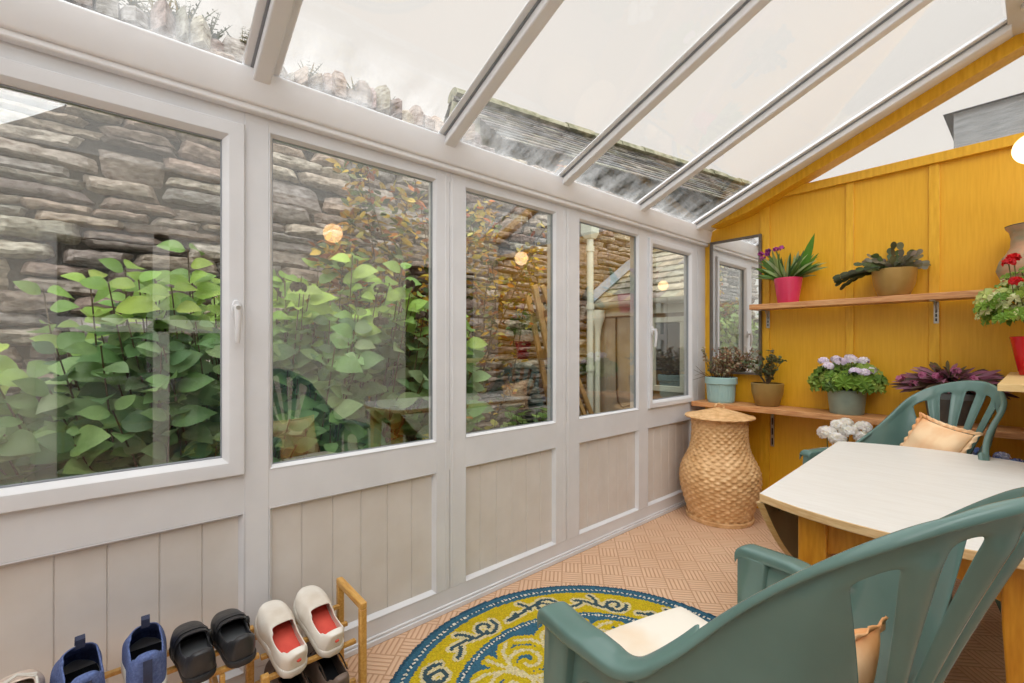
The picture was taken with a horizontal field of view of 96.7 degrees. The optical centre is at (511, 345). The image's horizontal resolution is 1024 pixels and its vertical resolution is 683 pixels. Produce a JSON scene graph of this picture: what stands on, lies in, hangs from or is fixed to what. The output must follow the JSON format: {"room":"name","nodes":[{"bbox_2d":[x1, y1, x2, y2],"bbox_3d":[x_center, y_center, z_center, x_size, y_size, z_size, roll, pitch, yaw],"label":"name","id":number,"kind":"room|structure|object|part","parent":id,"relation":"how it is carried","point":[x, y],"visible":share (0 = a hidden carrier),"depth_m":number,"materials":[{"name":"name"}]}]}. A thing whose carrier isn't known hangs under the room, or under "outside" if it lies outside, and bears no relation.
{"room":"sunroom","nodes":[
{"label":"sunroom","id":0,"kind":"room"},
{"bbox_2d":[0,40,704,682],"bbox_3d":[-0.455,0.185,1.951,5.265,2.030,0.082,0,0,-41],"label":"wall","id":1,"kind":"structure","parent":0,"point":[421,533],"depth_m":1.83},
{"bbox_3d":[-1.224,0.832,1.308,0.780,0.537,0.049,0,0,-41],"label":"panel","id":2,"kind":"part","parent":1,"relation":"part of","materials":[{"name":"white wood"}]},
{"bbox_2d":[0,56,244,518],"bbox_3d":[-1.190,-0.149,1.269,0.784,1.186,0.111,0,0,-41],"label":"window","id":3,"kind":"structure","parent":1,"relation":"in","point":[24,498],"depth_m":1.41,"materials":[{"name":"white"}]},
{"bbox_3d":[-0.894,-0.079,1.481,0.029,0.142,0.043,0,0,-41],"label":"handle","id":4,"kind":"part","parent":3,"relation":"part of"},
{"bbox_3d":[-0.893,0.135,1.580,0.076,1.930,0.070,0,0,-41],"label":"post","id":5,"kind":"part","parent":1,"relation":"part of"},
{"bbox_3d":[-0.051,-0.785,2.309,4.185,0.090,0.068,0,0,-41],"label":"rail","id":6,"kind":"part","parent":1,"relation":"part of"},
{"bbox_3d":[-0.617,0.832,1.832,0.672,0.537,0.049,0,0,-41],"label":"panel","id":7,"kind":"part","parent":1,"relation":"part of","materials":[{"name":"white wood"}]},
{"bbox_2d":[269,132,436,469],"bbox_3d":[-0.597,-0.155,1.809,0.672,1.170,0.032,0,0,-41],"label":"window","id":8,"kind":"structure","parent":1,"relation":"in","point":[272,136],"depth_m":1.79,"materials":[{"name":"white wood"}]},
{"bbox_3d":[-0.298,0.135,2.094,0.154,1.930,0.071,0,0,-41],"label":"post","id":9,"kind":"part","parent":1,"relation":"part of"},
{"bbox_3d":[-0.046,1.150,2.304,4.185,0.100,0.082,0,0,-41],"label":"rail","id":10,"kind":"part","parent":1,"relation":"part of","materials":[{"name":"white wood"}]},
{"bbox_3d":[-0.016,0.832,2.352,0.610,0.537,0.049,0,0,-41],"label":"panel","id":11,"kind":"part","parent":1,"relation":"part of","materials":[{"name":"white wood"}]},
{"bbox_2d":[465,187,555,437],"bbox_3d":[0.004,-0.155,2.329,0.610,1.170,0.032,0,0,-41],"label":"window","id":12,"kind":"structure","parent":1,"relation":"in","point":[551,213],"depth_m":2.52,"materials":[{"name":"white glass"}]},
{"bbox_3d":[0.294,0.135,2.606,0.191,1.930,0.071,0,0,-41],"label":"post","id":13,"kind":"part","parent":1,"relation":"part of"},
{"bbox_3d":[0.588,0.832,2.875,0.606,0.537,0.049,0,0,-41],"label":"panel","id":14,"kind":"part","parent":1,"relation":"part of","materials":[{"name":"white wood"}]},
{"bbox_2d":[579,218,638,418],"bbox_3d":[0.609,-0.155,2.852,0.606,1.170,0.032,0,0,-41],"label":"window","id":15,"kind":"structure","parent":1,"relation":"in","point":[636,236],"depth_m":3.04,"materials":[{"name":"white wood"}]},
{"bbox_3d":[0.864,0.135,3.100,0.106,1.930,0.070,0,0,-41],"label":"post","id":16,"kind":"part","parent":1,"relation":"part of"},
{"bbox_3d":[1.128,0.832,3.342,0.610,0.537,0.049,0,0,-41],"label":"panel","id":17,"kind":"part","parent":1,"relation":"part of","materials":[{"name":"white wood"}]},
{"bbox_2d":[648,237,693,409],"bbox_3d":[1.161,-0.149,3.304,0.614,1.186,0.111,0,0,-41],"label":"window","id":18,"kind":"structure","parent":1,"relation":"in","point":[658,403],"depth_m":3.38,"materials":[{"name":"white plastic"}]},
{"bbox_3d":[0.970,-0.061,3.093,0.029,0.142,0.043,0,0,-41],"label":"handle","id":19,"kind":"part","parent":18,"relation":"part of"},
{"bbox_3d":[1.449,0.135,3.606,0.220,1.930,0.070,0,0,-41],"label":"post","id":20,"kind":"part","parent":1,"relation":"part of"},
{"bbox_2d":[0,0,1023,246],"bbox_3d":[0.398,-1.258,0.965,5.265,0.945,2.750,0,0,-41],"label":"roof frame","id":21,"kind":"structure","parent":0,"point":[63,29],"depth_m":1.83,"materials":[{"name":"white plastic"}]},
{"bbox_3d":[-0.446,-0.796,1.941,5.265,0.023,0.088,0,0,-41],"label":"eave trim","id":22,"kind":"part","parent":21,"relation":"part of","materials":[{"name":"white plastic"}]},
{"bbox_2d":[1011,3,1023,163],"bbox_3d":[2.389,-1.205,2.083,0.140,0.740,0.140,0,0,-41],"label":"pendant lamp","id":23,"kind":"object","parent":21,"relation":"hanging from","point":[1017,152],"visible":1,"depth_m":2.09,"materials":[{"name":"white paint"}]},
{"bbox_3d":[2.389,-0.905,2.083,0.140,0.140,0.140,0,0,-41],"label":"lamp shade","id":24,"kind":"part","parent":23,"relation":"part of","materials":[{"name":"white glass"}]},
{"bbox_2d":[344,505,1005,682],"bbox_3d":[0.424,1.230,0.935,5.465,0.060,2.770,0,0,-41],"label":"floor","id":25,"kind":"structure","parent":0,"point":[673,556],"depth_m":2.35,"materials":[{"name":"tile"}]},
{"bbox_2d":[104,645,259,682],"bbox_3d":[-1.073,1.042,1.126,0.762,0.317,0.210,0,0,-41],"label":"shoe rack","id":26,"kind":"object","parent":25,"relation":"on","point":[220,671],"visible":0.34,"depth_m":1.24,"materials":[{"name":"brown wood"}]},
{"bbox_2d":[0,669,45,682],"bbox_3d":[-1.148,0.822,1.055,0.264,0.119,0.100,0,0,42],"label":"shoe","id":27,"kind":"object","parent":26,"relation":"on","point":[29,675],"visible":1,"depth_m":1.08,"materials":[{"name":"white rubber"}]},
{"bbox_2d":[50,634,104,682],"bbox_3d":[-1.079,0.800,1.136,0.272,0.162,0.100,0,0,41],"label":"shoe","id":28,"kind":"object","parent":26,"relation":"on","point":[82,663],"visible":1,"depth_m":1.15,"materials":[{"name":"blue fabric"}]},
{"bbox_2d":[121,614,166,682],"bbox_3d":[-0.983,0.800,1.220,0.100,0.162,0.272,0,0,-41],"label":"shoe","id":29,"kind":"object","parent":26,"relation":"on","point":[144,651],"visible":1,"depth_m":1.18,"materials":[{"name":"blue fabric"}]},
{"bbox_2d":[169,621,216,682],"bbox_3d":[-0.895,0.841,1.277,0.094,0.081,0.247,0,0,-44],"label":"shoe","id":30,"kind":"object","parent":26,"relation":"on","point":[191,650],"visible":1,"depth_m":1.24,"materials":[{"name":"black rubber"}]},
{"bbox_3d":[-0.854,0.989,1.316,0.012,0.022,0.210,0,0,-41],"label":"rail","id":31,"kind":"part","parent":26,"relation":"part of","materials":[{"name":"brown wood"}]},
{"bbox_3d":[-0.793,1.048,1.245,0.012,0.303,0.022,0,0,-41],"label":"post","id":32,"kind":"part","parent":26,"relation":"part of","materials":[{"name":"brown wood"}]},
{"bbox_2d":[210,608,255,668],"bbox_3d":[-0.822,0.841,1.340,0.094,0.081,0.247,0,0,-44],"label":"shoe","id":33,"kind":"object","parent":26,"relation":"on","point":[232,637],"visible":0.98,"depth_m":1.30,"materials":[{"name":"black rubber"}]},
{"bbox_2d":[245,577,366,682],"bbox_3d":[-0.664,1.020,1.474,0.310,0.360,0.220,0,0,-41],"label":"shoe rack","id":34,"kind":"object","parent":25,"relation":"on","point":[342,586],"visible":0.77,"depth_m":1.49,"materials":[{"name":"brown wood"}]},
{"bbox_3d":[-0.838,1.050,1.454,0.022,0.300,0.022,0,0,-41],"label":"post","id":35,"kind":"part","parent":34,"relation":"part of","materials":[{"name":"brown wood"}]},
{"bbox_3d":[-0.708,1.073,1.305,0.022,0.255,0.022,0,0,-41],"label":"post","id":36,"kind":"part","parent":34,"relation":"part of","materials":[{"name":"brown wood"}]},
{"bbox_2d":[254,600,307,678],"bbox_3d":[-0.721,0.911,1.429,0.270,0.144,0.104,0,0,39],"label":"trainer","id":37,"kind":"object","parent":34,"relation":"on","point":[276,630],"visible":1,"depth_m":1.41,"materials":[{"name":"white rubber"}]},
{"bbox_2d":[264,660,308,682],"bbox_3d":[-0.690,1.050,1.410,0.272,0.135,0.100,0,0,43],"label":"shoe","id":38,"kind":"object","parent":34,"relation":"on","point":[269,668],"visible":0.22,"depth_m":1.43,"materials":[{"name":"brown leather"}]},
{"bbox_2d":[293,585,343,657],"bbox_3d":[-0.641,0.908,1.511,0.270,0.144,0.104,0,0,43],"label":"trainer","id":39,"kind":"object","parent":34,"relation":"on","point":[313,611],"visible":1,"depth_m":1.49,"materials":[{"name":"white rubber"}]},
{"bbox_2d":[303,641,348,682],"bbox_3d":[-0.613,1.048,1.490,0.272,0.135,0.100,0,0,40],"label":"shoe","id":40,"kind":"object","parent":34,"relation":"on","point":[323,670],"visible":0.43,"depth_m":1.47,"materials":[{"name":"brown leather"}]},
{"bbox_3d":[-0.620,1.031,1.643,0.022,0.338,0.022,0,0,-41],"label":"post","id":41,"kind":"part","parent":34,"relation":"part of","materials":[{"name":"brown wood"}]},
{"bbox_3d":[-0.555,0.851,1.568,0.022,0.022,0.220,0,0,-41],"label":"rail","id":42,"kind":"part","parent":34,"relation":"part of","materials":[{"name":"brown wood"}]},
{"bbox_3d":[-0.490,1.031,1.493,0.022,0.338,0.022,0,0,-41],"label":"post","id":43,"kind":"part","parent":34,"relation":"part of","materials":[{"name":"brown wood"}]},
{"bbox_2d":[389,585,715,682],"bbox_3d":[0.323,1.193,1.494,1.522,0.013,1.522,0,0,-41],"label":"round rug","id":44,"kind":"object","parent":25,"relation":"on","point":[499,639],"visible":0.5,"depth_m":1.89,"materials":[{"name":"fabric"}]},
{"bbox_2d":[537,487,1023,682],"bbox_3d":[0.462,0.682,0.859,0.725,1.036,0.797,0,0,-27],"label":"armchair","id":45,"kind":"object","parent":44,"relation":"on","point":[792,620],"visible":0.98,"depth_m":0.62,"materials":[{"name":"teal plastic"}]},
{"bbox_3d":[0.090,0.876,0.926,0.072,0.648,0.108,0,0,-27],"label":"leg","id":46,"kind":"part","parent":45,"relation":"part of","materials":[{"name":"green plastic"}]},
{"bbox_3d":[0.166,0.511,0.818,0.085,0.157,0.343,0,0,-36],"label":"armrest","id":47,"kind":"part","parent":45,"relation":"part of","materials":[{"name":"green plastic"}]},
{"bbox_2d":[604,607,707,655],"bbox_3d":[0.398,0.753,1.007,0.441,0.068,0.470,0,0,-27],"label":"seat cushion","id":48,"kind":"object","parent":45,"relation":"on","point":[641,637],"visible":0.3,"depth_m":1.16,"materials":[{"name":"white fabric"}]},
{"bbox_2d":[854,616,887,682],"bbox_3d":[0.497,0.625,0.777,0.361,0.275,0.128,0,0,-30],"label":"cushion","id":49,"kind":"object","parent":48,"relation":"on","point":[867,640],"visible":0.34,"depth_m":0.78,"materials":[{"name":"beige fabric"}]},
{"bbox_3d":[0.645,0.876,1.209,0.072,0.648,0.108,0,0,-27],"label":"leg","id":50,"kind":"part","parent":45,"relation":"part of","materials":[{"name":"green plastic"}]},
{"bbox_3d":[0.688,0.511,1.085,0.085,0.157,0.343,0,0,-18],"label":"armrest","id":51,"kind":"part","parent":45,"relation":"part of","materials":[{"name":"green plastic"}]},
{"bbox_2d":[679,403,762,528],"bbox_3d":[1.450,0.800,3.184,0.532,0.801,0.532,0,0,44],"label":"wicker basket","id":52,"kind":"object","parent":25,"relation":"on","point":[721,479],"visible":0.99,"depth_m":3.01,"materials":[{"name":"beige wicker"}]},
{"bbox_3d":[1.450,0.421,3.184,0.029,0.043,0.073,0,0,-41],"label":"loop handle","id":53,"kind":"part","parent":52,"relation":"part of","materials":[{"name":"wicker"}]},
{"bbox_3d":[1.450,0.468,3.184,0.454,0.072,0.454,0,0,-41],"label":"lid","id":54,"kind":"part","parent":52,"relation":"part of","materials":[{"name":"wicker"}]},
{"bbox_2d":[816,418,872,555],"bbox_3d":[1.832,0.806,2.568,0.279,0.789,0.311,0,0,-41],"label":"hydrangea","id":55,"kind":"object","parent":25,"relation":"on","point":[846,427],"visible":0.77,"depth_m":2.52,"materials":[{"name":"plant"}]},
{"bbox_2d":[756,441,1023,682],"bbox_3d":[1.410,0.830,1.557,1.300,0.740,0.714,0,0,-44],"label":"table","id":56,"kind":"object","parent":25,"relation":"on","point":[849,495],"visible":0.73,"depth_m":1.42,"materials":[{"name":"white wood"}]},
{"bbox_3d":[0.893,0.837,1.344,0.070,0.700,0.072,0,0,-44],"label":"leg","id":57,"kind":"part","parent":56,"relation":"part of","materials":[{"name":"wood"}]},
{"bbox_3d":[1.179,0.844,1.048,0.070,0.713,0.072,0,0,-44],"label":"leg","id":58,"kind":"part","parent":56,"relation":"part of","materials":[{"name":"orange wood"}]},
{"bbox_2d":[799,380,1007,612],"bbox_3d":[1.801,0.682,2.075,0.797,1.036,0.725,0,0,-10],"label":"armchair","id":59,"kind":"object","parent":25,"relation":"on","point":[892,430],"visible":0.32,"depth_m":2.19,"materials":[{"name":"teal plastic"}]},
{"bbox_3d":[1.523,0.876,2.331,0.108,0.648,0.072,0,0,-10],"label":"leg","id":60,"kind":"part","parent":59,"relation":"part of","materials":[{"name":"green plastic"}]},
{"bbox_3d":[1.655,0.511,2.336,0.343,0.157,0.085,0,0,-1],"label":"armrest","id":61,"kind":"part","parent":59,"relation":"part of","materials":[{"name":"green plastic"}]},
{"bbox_3d":[1.972,0.482,2.095,0.431,0.640,0.627,0,0,-10],"label":"backrest","id":62,"kind":"part","parent":59,"relation":"part of","materials":[{"name":"green plastic"}]},
{"bbox_2d":[900,412,982,452],"bbox_3d":[1.915,0.475,2.082,0.154,0.315,0.307,0,0,-9],"label":"cushion","id":63,"kind":"object","parent":59,"relation":"on","point":[924,433],"visible":0.48,"depth_m":2.05,"materials":[{"name":"beige fabric"}]},
{"bbox_3d":[1.757,0.511,1.759,0.343,0.157,0.085,0,0,-19],"label":"armrest","id":64,"kind":"part","parent":59,"relation":"part of","materials":[{"name":"green plastic"}]},
{"bbox_3d":[2.003,1.000,1.878,0.192,0.400,0.057,0,0,7],"label":"leg","id":65,"kind":"part","parent":59,"relation":"part of","materials":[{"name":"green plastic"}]},
{"bbox_2d":[972,447,1023,461],"bbox_3d":[2.429,0.856,2.280,0.282,0.688,0.354,0,0,-41],"label":"potted bellflower","id":66,"kind":"object","parent":25,"relation":"on","point":[1002,455],"visible":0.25,"depth_m":2.22,"materials":[{"name":"plant"}]},
{"bbox_2d":[997,372,1023,391],"bbox_3d":[2.392,0.669,1.778,1.145,1.061,0.632,0,0,-41],"label":"table","id":67,"kind":"object","parent":25,"relation":"on","point":[1013,382],"visible":1,"depth_m":1.67,"materials":[{"name":"brown wood"}]},
{"bbox_2d":[972,253,1023,375],"bbox_3d":[2.419,-0.145,2.098,0.388,0.567,0.397,0,0,1],"label":"geranium","id":68,"kind":"object","parent":67,"relation":"on","point":[995,306],"visible":1,"depth_m":2.11,"materials":[{"name":"red plant"}]},
{"bbox_3d":[2.428,-0.240,2.100,0.327,0.236,0.372,0,0,-41],"label":"stem","id":69,"kind":"part","parent":68,"relation":"part of","materials":[{"name":"green plant"}]},
{"bbox_2d":[1009,336,1023,375],"bbox_3d":[2.417,0.048,2.097,0.174,0.182,0.174,0,0,-41],"label":"pot","id":70,"kind":"object","parent":68,"relation":"on","point":[1017,342],"depth_m":2.11,"materials":[{"name":"red ceramic"}]},
{"bbox_2d":[705,33,1023,507],"bbox_3d":[2.410,-0.230,2.594,0.150,2.860,2.720,0,0,-41],"label":"wall","id":71,"kind":"structure","parent":0,"point":[955,205],"depth_m":2.78,"materials":[{"name":"yellow wood"}]},
{"bbox_2d":[710,234,761,374],"bbox_3d":[1.692,-0.298,3.454,0.026,1.026,0.378,0,0,-41],"label":"wall mirror","id":72,"kind":"object","parent":71,"relation":"attached to","point":[734,285],"visible":0.79,"depth_m":3.45,"materials":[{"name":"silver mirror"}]},
{"bbox_3d":[1.709,0.059,3.487,0.018,2.282,0.450,0,0,-41],"label":"ply panel","id":73,"kind":"part","parent":71,"relation":"part of","materials":[{"name":"yellow wood"}]},
{"bbox_3d":[2.018,0.054,3.130,0.018,2.292,0.508,0,0,-41],"label":"ply panel","id":74,"kind":"part","parent":71,"relation":"part of","materials":[{"name":"yellow wood"}]},
{"bbox_2d":[691,399,1023,445],"bbox_3d":[2.224,0.574,2.666,0.252,0.299,2.334,0,0,-41],"label":"wall shelf","id":75,"kind":"object","parent":71,"relation":"attached to","point":[1007,432],"visible":0.52,"depth_m":2.89,"materials":[{"name":"brown wood"}]},
{"bbox_2d":[694,346,744,402],"bbox_3d":[1.548,0.215,3.417,0.352,0.419,0.249,0,0,24],"label":"potted shrub","id":76,"kind":"object","parent":75,"relation":"on","point":[720,389],"visible":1,"depth_m":3.35,"materials":[{"name":"teal ceramic"}]},
{"bbox_3d":[1.535,0.138,3.405,0.351,0.256,0.228,0,0,18],"label":"stem","id":77,"kind":"part","parent":76,"relation":"part of","materials":[{"name":"brown plant"}]},
{"bbox_2d":[705,376,737,402],"bbox_3d":[1.570,0.330,3.420,0.226,0.188,0.226,0,0,-41],"label":"pot","id":78,"kind":"object","parent":76,"relation":"on","point":[720,389],"depth_m":3.34,"materials":[{"name":"blue ceramic"}]},
{"bbox_2d":[743,350,786,406],"bbox_3d":[1.775,0.221,3.211,0.258,0.407,0.205,0,0,18],"label":"potted shrub","id":79,"kind":"object","parent":75,"relation":"on","point":[768,393],"visible":1,"depth_m":3.15,"materials":[{"name":"brown ceramic"}]},
{"bbox_3d":[1.760,0.152,3.201,0.233,0.270,0.167,0,0,16],"label":"stem","id":80,"kind":"part","parent":79,"relation":"part of","materials":[{"name":"plant"}]},
{"bbox_2d":[751,382,783,406],"bbox_3d":[1.797,0.344,3.204,0.206,0.160,0.206,0,0,-41],"label":"pot","id":81,"kind":"object","parent":79,"relation":"on","point":[765,394],"depth_m":3.13,"materials":[{"name":"ceramic"}]},
{"bbox_2d":[807,354,889,414],"bbox_3d":[2.073,0.239,2.838,0.287,0.370,0.425,0,0,-41],"label":"geranium","id":82,"kind":"object","parent":75,"relation":"on","point":[847,384],"visible":1,"depth_m":2.77,"materials":[{"name":"green plant"}]},
{"bbox_2d":[827,389,866,414],"bbox_3d":[2.090,0.349,2.842,0.208,0.150,0.208,0,0,-41],"label":"pot","id":83,"kind":"object","parent":82,"relation":"on","point":[851,402],"depth_m":2.77,"materials":[{"name":"grey ceramic"}]},
{"bbox_2d":[889,360,1018,425],"bbox_3d":[2.367,0.254,2.465,0.291,0.340,0.514,0,0,-41],"label":"plant","id":84,"kind":"object","parent":75,"relation":"on","point":[924,378],"visible":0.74,"depth_m":2.43,"materials":[{"name":"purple plant"}]},
{"bbox_3d":[2.388,0.340,2.482,0.220,0.168,0.220,0,0,-41],"label":"pot","id":85,"kind":"part","parent":84,"relation":"part of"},
{"bbox_2d":[749,289,995,327],"bbox_3d":[2.378,-0.207,2.541,0.182,0.161,1.942,0,0,-41],"label":"wall shelf","id":86,"kind":"object","parent":71,"relation":"attached to","point":[935,298],"visible":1,"depth_m":2.69,"materials":[{"name":"brown wood"}]},
{"bbox_2d":[756,233,825,302],"bbox_3d":[1.847,-0.508,3.067,0.286,0.440,0.453,0,0,-41],"label":"potted orchid","id":87,"kind":"object","parent":86,"relation":"on","point":[788,283],"visible":0.95,"depth_m":3.05,"materials":[{"name":"green plant"}]},
{"bbox_3d":[1.880,-0.373,3.100,0.172,0.170,0.172,0,0,-41],"label":"pot","id":88,"kind":"part","parent":87,"relation":"part of","materials":[{"name":"pink ceramic"}]},
{"bbox_2d":[833,242,930,295],"bbox_3d":[2.180,-0.441,2.708,0.267,0.306,0.452,0,0,-41],"label":"potted cactus","id":89,"kind":"object","parent":86,"relation":"on","point":[897,275],"visible":1,"depth_m":2.63,"materials":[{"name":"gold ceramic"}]},
{"bbox_2d":[996,222,1023,286],"bbox_3d":[2.591,-0.447,2.272,0.244,0.318,0.244,0,0,-41],"label":"vase","id":90,"kind":"object","parent":86,"relation":"on","point":[1016,231],"visible":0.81,"depth_m":2.27,"materials":[{"name":"ceramic"}]},
{"bbox_3d":[2.315,0.054,2.786,0.018,2.292,0.401,0,0,-41],"label":"ply panel","id":91,"kind":"part","parent":71,"relation":"part of","materials":[{"name":"yellow wood"}]},
{"bbox_3d":[2.500,-1.074,2.551,0.050,0.056,2.299,0,0,-41],"label":"rail","id":92,"kind":"part","parent":71,"relation":"part of","materials":[{"name":"yellow wood"}]},
{"bbox_3d":[2.598,0.054,2.460,0.018,2.292,0.462,0,0,-41],"label":"ply panel","id":93,"kind":"part","parent":71,"relation":"part of","materials":[{"name":"yellow wood"}]},
{"bbox_2d":[872,266,917,295],"bbox_3d":[2.247,-0.368,2.676,0.208,0.160,0.208,0,0,-41],"label":"pot","id":94,"kind":"object","parent":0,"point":[887,280],"depth_m":2.61,"materials":[{"name":"beige ceramic"}]},
{"label":"outside","id":95,"kind":"structure","parent":0,"visible":0},
{"bbox_3d":[2.640,1.250,4.590,18.000,0.060,12.000,0,0,-41],"label":"ground","id":96,"kind":"structure","parent":95,"visible":0},
{"bbox_2d":[0,240,493,485],"bbox_3d":[-1.367,0.335,2.207,2.871,1.736,0.953,0,0,-39],"label":"hydrangea bush","id":97,"kind":"object","parent":96,"relation":"on","point":[133,402],"visible":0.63,"depth_m":1.93,"materials":[{"name":"green plant"}]},
{"bbox_2d":[0,0,685,432],"bbox_3d":[-0.306,-0.408,4.347,8.864,3.250,0.613,0,0,-41],"label":"wall","id":98,"kind":"structure","parent":96,"relation":"on","point":[79,187],"depth_m":2.69,"materials":[{"name":"stone"}]},
{"bbox_2d":[121,0,150,17],"bbox_3d":[-2.159,-1.983,2.662,0.229,0.208,0.298,0,0,-30],"label":"tuft","id":99,"kind":"object","parent":98,"relation":"on","point":[131,2],"visible":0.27,"depth_m":2.59,"materials":[{"name":"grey plant"}]},
{"bbox_2d":[139,0,187,17],"bbox_3d":[-2.059,-1.995,2.684,0.248,0.234,0.252,0,0,-9],"label":"tuft","id":100,"kind":"object","parent":98,"relation":"on","point":[152,1],"visible":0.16,"depth_m":2.65,"materials":[{"name":"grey plant"}]},
{"bbox_2d":[172,0,217,31],"bbox_3d":[-2.031,-2.022,2.793,0.359,0.287,0.360,0,0,-41],"label":"tuft","id":101,"kind":"object","parent":98,"relation":"on","point":[189,12],"visible":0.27,"depth_m":2.77,"materials":[{"name":"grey plant"}]},
{"bbox_2d":[206,11,230,39],"bbox_3d":[-1.857,-1.980,2.842,0.216,0.204,0.169,0,0,39],"label":"tuft","id":102,"kind":"object","parent":98,"relation":"on","point":[218,36],"visible":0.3,"depth_m":2.82,"materials":[{"name":"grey plant"}]},
{"bbox_2d":[223,26,249,43],"bbox_3d":[-1.730,-1.971,2.965,0.195,0.185,0.213,0,0,4],"label":"tuft","id":103,"kind":"object","parent":98,"relation":"on","point":[242,36],"visible":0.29,"depth_m":2.91,"materials":[{"name":"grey plant"}]},
{"bbox_2d":[297,60,322,79],"bbox_3d":[-1.417,-1.956,3.254,0.183,0.154,0.172,0,0,-2],"label":"tuft","id":104,"kind":"object","parent":98,"relation":"on","point":[310,73],"visible":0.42,"depth_m":3.21,"materials":[{"name":"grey plant"}]},
{"bbox_2d":[347,77,367,89],"bbox_3d":[-1.179,-1.963,3.432,0.229,0.168,0.136,0,0,0],"label":"tuft","id":105,"kind":"object","parent":98,"relation":"on","point":[353,86],"visible":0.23,"depth_m":3.42,"materials":[{"name":"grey plant"}]},
{"bbox_2d":[289,158,495,441],"bbox_3d":[-0.798,-0.047,3.081,1.306,2.502,0.764,0,0,-38],"label":"shrub","id":106,"kind":"object","parent":96,"relation":"on","point":[325,254],"visible":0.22,"depth_m":2.91,"materials":[{"name":"orange leaf"},{"name":"yellow leaf"},{"name":"brown twig"}]},
{"bbox_3d":[-0.797,0.001,3.035,1.181,2.407,0.641,0,0,-41],"label":"stem","id":107,"kind":"part","parent":106,"relation":"part of","materials":[{"name":"green plant"}]},
{"bbox_2d":[349,160,576,432],"bbox_3d":[-0.389,-0.215,3.339,1.828,2.833,0.944,0,0,-41],"label":"shrub","id":108,"kind":"object","parent":96,"relation":"on","point":[490,233],"visible":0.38,"depth_m":3.47,"materials":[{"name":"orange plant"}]},
{"bbox_2d":[422,411,504,439],"bbox_3d":[-0.262,0.787,2.539,0.527,0.827,0.377,0,0,-41],"label":"plant","id":109,"kind":"object","parent":96,"relation":"on","point":[494,423],"visible":0.05,"depth_m":2.58,"materials":[{"name":"green plant"}]},
{"bbox_2d":[500,406,546,427],"bbox_3d":[0.168,0.789,2.910,0.547,0.824,0.398,0,0,-41],"label":"plant","id":110,"kind":"object","parent":96,"relation":"on","point":[509,415],"visible":0.08,"depth_m":2.92,"materials":[{"name":"green plant"}]},
{"bbox_3d":[0.158,0.802,2.924,0.453,0.798,0.272,0,0,-41],"label":"stem","id":111,"kind":"part","parent":110,"relation":"part of","materials":[{"name":"green plant"}]},
{"bbox_2d":[525,284,593,414],"bbox_3d":[0.564,0.350,4.310,1.344,1.720,0.412,0,0,-41],"label":"stepladder","id":112,"kind":"object","parent":96,"relation":"on","point":[541,313],"visible":0.34,"depth_m":4.13,"materials":[{"name":"brown wood"}]},
{"bbox_3d":[0.319,0.360,4.354,0.511,1.693,0.024,0,0,-41],"label":"rail","id":113,"kind":"part","parent":112,"relation":"part of","materials":[{"name":"brown wood"}]},
{"bbox_3d":[0.373,0.350,3.925,0.551,1.714,0.024,0,0,-41],"label":"rail","id":114,"kind":"part","parent":112,"relation":"part of","materials":[{"name":"brown wood"}]},
{"bbox_3d":[0.587,0.350,4.533,1.017,1.720,0.020,0,0,-41],"label":"leg","id":115,"kind":"part","parent":112,"relation":"part of","materials":[{"name":"brown wood"}]},
{"bbox_2d":[443,87,751,222],"bbox_3d":[1.891,-0.994,7.230,6.166,4.389,2.677,0,0,-31],"label":"neighbouring roof","id":116,"kind":"object","parent":96,"relation":"on","point":[627,170],"visible":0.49,"depth_m":6.20,"materials":[{"name":"tile"}]},
{"bbox_2d":[594,230,714,411],"bbox_3d":[2.346,-0.180,4.580,1.658,2.760,2.770,0,0,-41],"label":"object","id":117,"kind":"object","parent":96,"relation":"on","point":[612,295],"visible":0.23,"depth_m":4.84,"materials":[{"name":"tile"}]},
{"bbox_2d":[581,224,598,413],"bbox_3d":[0.848,-0.070,4.957,0.130,2.540,0.150,0,0,-41],"label":"downpipe","id":118,"kind":"object","parent":117,"relation":"attached to","point":[589,233],"visible":0.88,"depth_m":4.93,"materials":[{"name":"beige plastic"}]},
{"bbox_2d":[593,310,604,412],"bbox_3d":[0.937,0.407,5.008,0.173,1.585,0.176,0,0,-41],"label":"downpipe","id":119,"kind":"object","parent":117,"relation":"attached to","point":[598,315],"visible":0.75,"depth_m":4.97,"materials":[{"name":"beige plastic"}]},
{"bbox_3d":[1.185,0.440,4.872,0.033,1.480,0.470,0,0,-41],"label":"door","id":120,"kind":"part","parent":117,"relation":"part of","materials":[{"name":"brown wood"}]},
{"bbox_3d":[1.636,0.085,4.363,0.004,0.630,0.570,0,0,-41],"label":"dark pane","id":121,"kind":"part","parent":117,"relation":"part of","materials":[{"name":"glass"}]},
{"bbox_2d":[943,92,1023,147],"bbox_3d":[6.992,-0.900,3.496,3.250,4.200,5.050,0,0,-41],"label":"house","id":122,"kind":"structure","parent":96,"relation":"on","point":[1002,117],"depth_m":4.15,"materials":[{"name":"stone"}]}
]}

